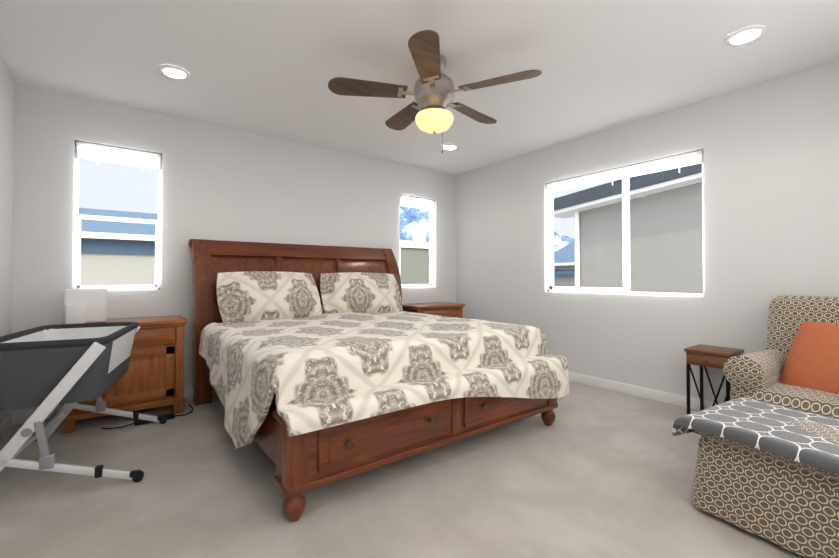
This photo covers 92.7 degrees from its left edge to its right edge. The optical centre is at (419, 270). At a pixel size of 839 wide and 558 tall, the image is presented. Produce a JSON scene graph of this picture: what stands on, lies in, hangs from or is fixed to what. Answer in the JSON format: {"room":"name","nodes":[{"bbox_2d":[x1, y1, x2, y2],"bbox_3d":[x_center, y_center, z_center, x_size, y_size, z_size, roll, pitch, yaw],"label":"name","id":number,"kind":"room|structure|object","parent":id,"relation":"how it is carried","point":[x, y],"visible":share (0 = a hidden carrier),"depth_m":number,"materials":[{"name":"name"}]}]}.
{"room":"bedroom","nodes":[
{"label":"bedroom","id":0,"kind":"room"},
{"bbox_2d":[0,56,14,424],"bbox_3d":[-1.756,-0.168,1.099,0.160,2.700,5.050,1,-1,-37],"label":"wall","id":1,"kind":"structure","parent":0,"point":[7,98],"depth_m":2.97,"materials":[{"name":"paint"}]},
{"bbox_2d":[0,412,13,440],"bbox_3d":[-1.687,1.133,1.132,0.014,0.100,5.050,1,-1,-37],"label":"baseboard","id":2,"kind":"structure","parent":1,"relation":"attached to","point":[8,422],"depth_m":2.98,"materials":[{"name":"white paint"}]},
{"bbox_2d":[10,84,455,411],"bbox_3d":[-1.386,-0.115,4.646,5.033,2.700,0.160,1,-1,-37],"label":"wall","id":3,"kind":"structure","parent":0,"point":[224,183],"depth_m":3.91,"materials":[{"name":"paint"}]},
{"bbox_2d":[14,386,214,424],"bbox_3d":[-1.335,1.183,4.556,4.650,0.100,0.014,1,-1,-37],"label":"baseboard","id":4,"kind":"structure","parent":3,"relation":"attached to","point":[14,418],"depth_m":3.21,"materials":[{"name":"white paint"}]},
{"bbox_2d":[73,141,161,290],"bbox_3d":[-2.714,-0.466,3.624,0.635,1.290,0.115,1,-1,-37],"label":"window","id":5,"kind":"structure","parent":3,"relation":"in","point":[101,153],"depth_m":3.58,"materials":[{"name":"plastic"}]},
{"bbox_2d":[400,195,434,287],"bbox_3d":[-0.053,-0.396,5.637,0.630,1.270,0.115,1,-1,-37],"label":"window","id":6,"kind":"structure","parent":3,"relation":"in","point":[414,202],"depth_m":5.72,"materials":[{"name":"plastic"}]},
{"bbox_2d":[0,381,805,557],"bbox_3d":[0.186,1.264,2.548,5.033,0.120,5.370,1,-1,-37],"label":"floor","id":7,"kind":"structure","parent":0,"point":[592,472],"depth_m":2.10,"materials":[{"name":"carpet"}]},
{"bbox_2d":[0,322,167,481],"bbox_3d":[-2.159,0.795,2.575,0.800,0.825,1.034,0,-1,-26],"label":"bassinet","id":8,"kind":"object","parent":7,"relation":"on","point":[46,370],"visible":1,"depth_m":2.18,"materials":[{"name":"grey fabric"}]},
{"bbox_2d":[61,315,187,433],"bbox_3d":[-2.454,0.816,3.357,0.834,0.800,0.524,1,-1,-37],"label":"nightstand","id":9,"kind":"object","parent":7,"relation":"on","point":[153,377],"visible":0.54,"depth_m":3.28,"materials":[{"name":"brown wood"}]},
{"bbox_2d":[63,288,107,323],"bbox_3d":[-2.630,0.277,3.153,0.265,0.268,0.170,1,-1,-37],"label":"box","id":10,"kind":"object","parent":9,"relation":"on","point":[80,306],"visible":0.88,"depth_m":3.11,"materials":[{"name":"white plastic"}]},
{"bbox_2d":[101,404,192,428],"bbox_3d":[-2.221,1.197,3.301,0.629,0.035,0.305,1,-1,-37],"label":"cable","id":11,"kind":"object","parent":7,"relation":"on","point":[142,422],"visible":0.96,"depth_m":3.17,"materials":[{"name":"black plastic"}]},
{"bbox_2d":[188,239,568,521],"bbox_3d":[-0.512,0.453,3.498,2.320,1.530,2.690,1,-1,-37],"label":"bed","id":12,"kind":"object","parent":7,"relation":"on","point":[316,366],"visible":1,"depth_m":2.62,"materials":[{"name":"beige fabric"}]},
{"bbox_2d":[402,302,464,317],"bbox_3d":[0.153,0.845,5.330,0.814,0.800,0.524,1,-1,-37],"label":"nightstand","id":13,"kind":"object","parent":7,"relation":"on","point":[447,309],"visible":0.25,"depth_m":5.18,"materials":[{"name":"brown wood"}]},
{"bbox_2d":[684,344,743,414],"bbox_3d":[2.384,0.924,3.239,0.345,0.580,0.310,1,-1,-37],"label":"side table","id":14,"kind":"object","parent":7,"relation":"on","point":[705,356],"visible":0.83,"depth_m":3.20,"materials":[{"name":"brown wood"}]},
{"bbox_2d":[672,397,838,557],"bbox_3d":[1.820,0.959,1.793,0.673,0.467,0.958,0,-1,-29],"label":"ottoman","id":15,"kind":"object","parent":7,"relation":"on","point":[769,471],"visible":1,"depth_m":1.78,"materials":[{"name":"fabric"}]},
{"bbox_2d":[723,295,838,418],"bbox_3d":[2.513,0.684,2.392,0.971,1.034,0.917,0,-1,-29],"label":"armchair","id":16,"kind":"object","parent":7,"relation":"on","point":[794,364],"visible":0.65,"depth_m":2.42,"materials":[{"name":"fabric"}]},
{"bbox_2d":[0,0,838,174],"bbox_3d":[0.186,-1.556,2.590,5.033,0.120,5.370,1,-1,-37],"label":"ceiling","id":17,"kind":"structure","parent":0,"point":[271,68],"depth_m":2.81,"materials":[{"name":"paint"}]},
{"bbox_2d":[159,64,189,78],"bbox_3d":[-1.830,-1.481,2.988,0.200,0.018,0.200,1,-1,-37],"label":"recessed light","id":18,"kind":"object","parent":17,"relation":"in","point":[174,71],"visible":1,"depth_m":2.96,"materials":[{"name":"beige"}]},
{"bbox_2d":[328,30,541,153],"bbox_3d":[0.109,-1.159,2.874,1.391,0.663,1.388,1,-1,-37],"label":"ceiling fan","id":19,"kind":"object","parent":17,"relation":"hanging from","point":[433,93],"visible":1,"depth_m":2.72,"materials":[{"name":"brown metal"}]},
{"bbox_2d":[441,143,457,149],"bbox_3d":[0.356,-1.456,4.706,0.200,0.018,0.200,1,-1,-37],"label":"recessed light","id":20,"kind":"object","parent":17,"relation":"in","point":[450,146],"visible":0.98,"depth_m":4.67,"materials":[{"name":"beige"}]},
{"bbox_2d":[725,25,765,44],"bbox_3d":[2.062,-1.488,2.536,0.200,0.018,0.200,1,-1,-37],"label":"recessed light","id":21,"kind":"object","parent":17,"relation":"in","point":[745,34],"visible":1,"depth_m":2.52,"materials":[{"name":"beige"}]},
{"bbox_2d":[455,60,838,403],"bbox_3d":[2.129,-0.124,4.040,0.160,2.700,5.050,1,-1,-37],"label":"wall","id":22,"kind":"structure","parent":0,"point":[770,148],"depth_m":3.50,"materials":[{"name":"paint"}]},
{"bbox_2d":[546,150,704,296],"bbox_3d":[2.027,-0.405,4.149,0.115,1.295,1.620,1,-1,-37],"label":"window","id":23,"kind":"structure","parent":22,"relation":"in","point":[625,174],"depth_m":4.07,"materials":[{"name":"plastic"}]},
{"bbox_2d":[568,372,719,410],"bbox_3d":[2.059,1.175,3.968,0.014,0.100,5.050,1,-1,-37],"label":"baseboard","id":24,"kind":"structure","parent":22,"relation":"attached to","point":[660,396],"depth_m":3.86,"materials":[{"name":"white paint"}]},
{"label":"outside","id":25,"kind":"structure","parent":0,"visible":0},
{"bbox_2d":[79,208,157,284],"bbox_3d":[-9.255,0.061,10.471,11.600,3.520,5.050,1,-1,-37],"label":"house","id":26,"kind":"structure","parent":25,"point":[106,263],"depth_m":9.49,"materials":[{"name":"beige paint"}]},
{"bbox_2d":[400,244,428,283],"bbox_3d":[-0.005,0.518,18.377,10.900,2.840,5.800,1,-1,-37],"label":"house","id":27,"kind":"structure","parent":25,"point":[412,263],"depth_m":14.73,"materials":[{"name":"beige paint"}]},
{"bbox_2d":[400,206,573,251],"bbox_3d":[28.186,-9.816,102.656,130.000,35.000,0.500,1,-1,-37],"label":"sky","id":28,"kind":"structure","parent":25,"point":[411,221],"depth_m":80.71,"materials":[{"name":"blue"}]},
{"bbox_2d":[554,163,702,293],"bbox_3d":[7.473,-0.198,10.502,10.482,4.038,13.800,1,-1,-37],"label":"house","id":29,"kind":"structure","parent":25,"point":[670,256],"depth_m":7.08,"materials":[{"name":"beige"}]}
]}

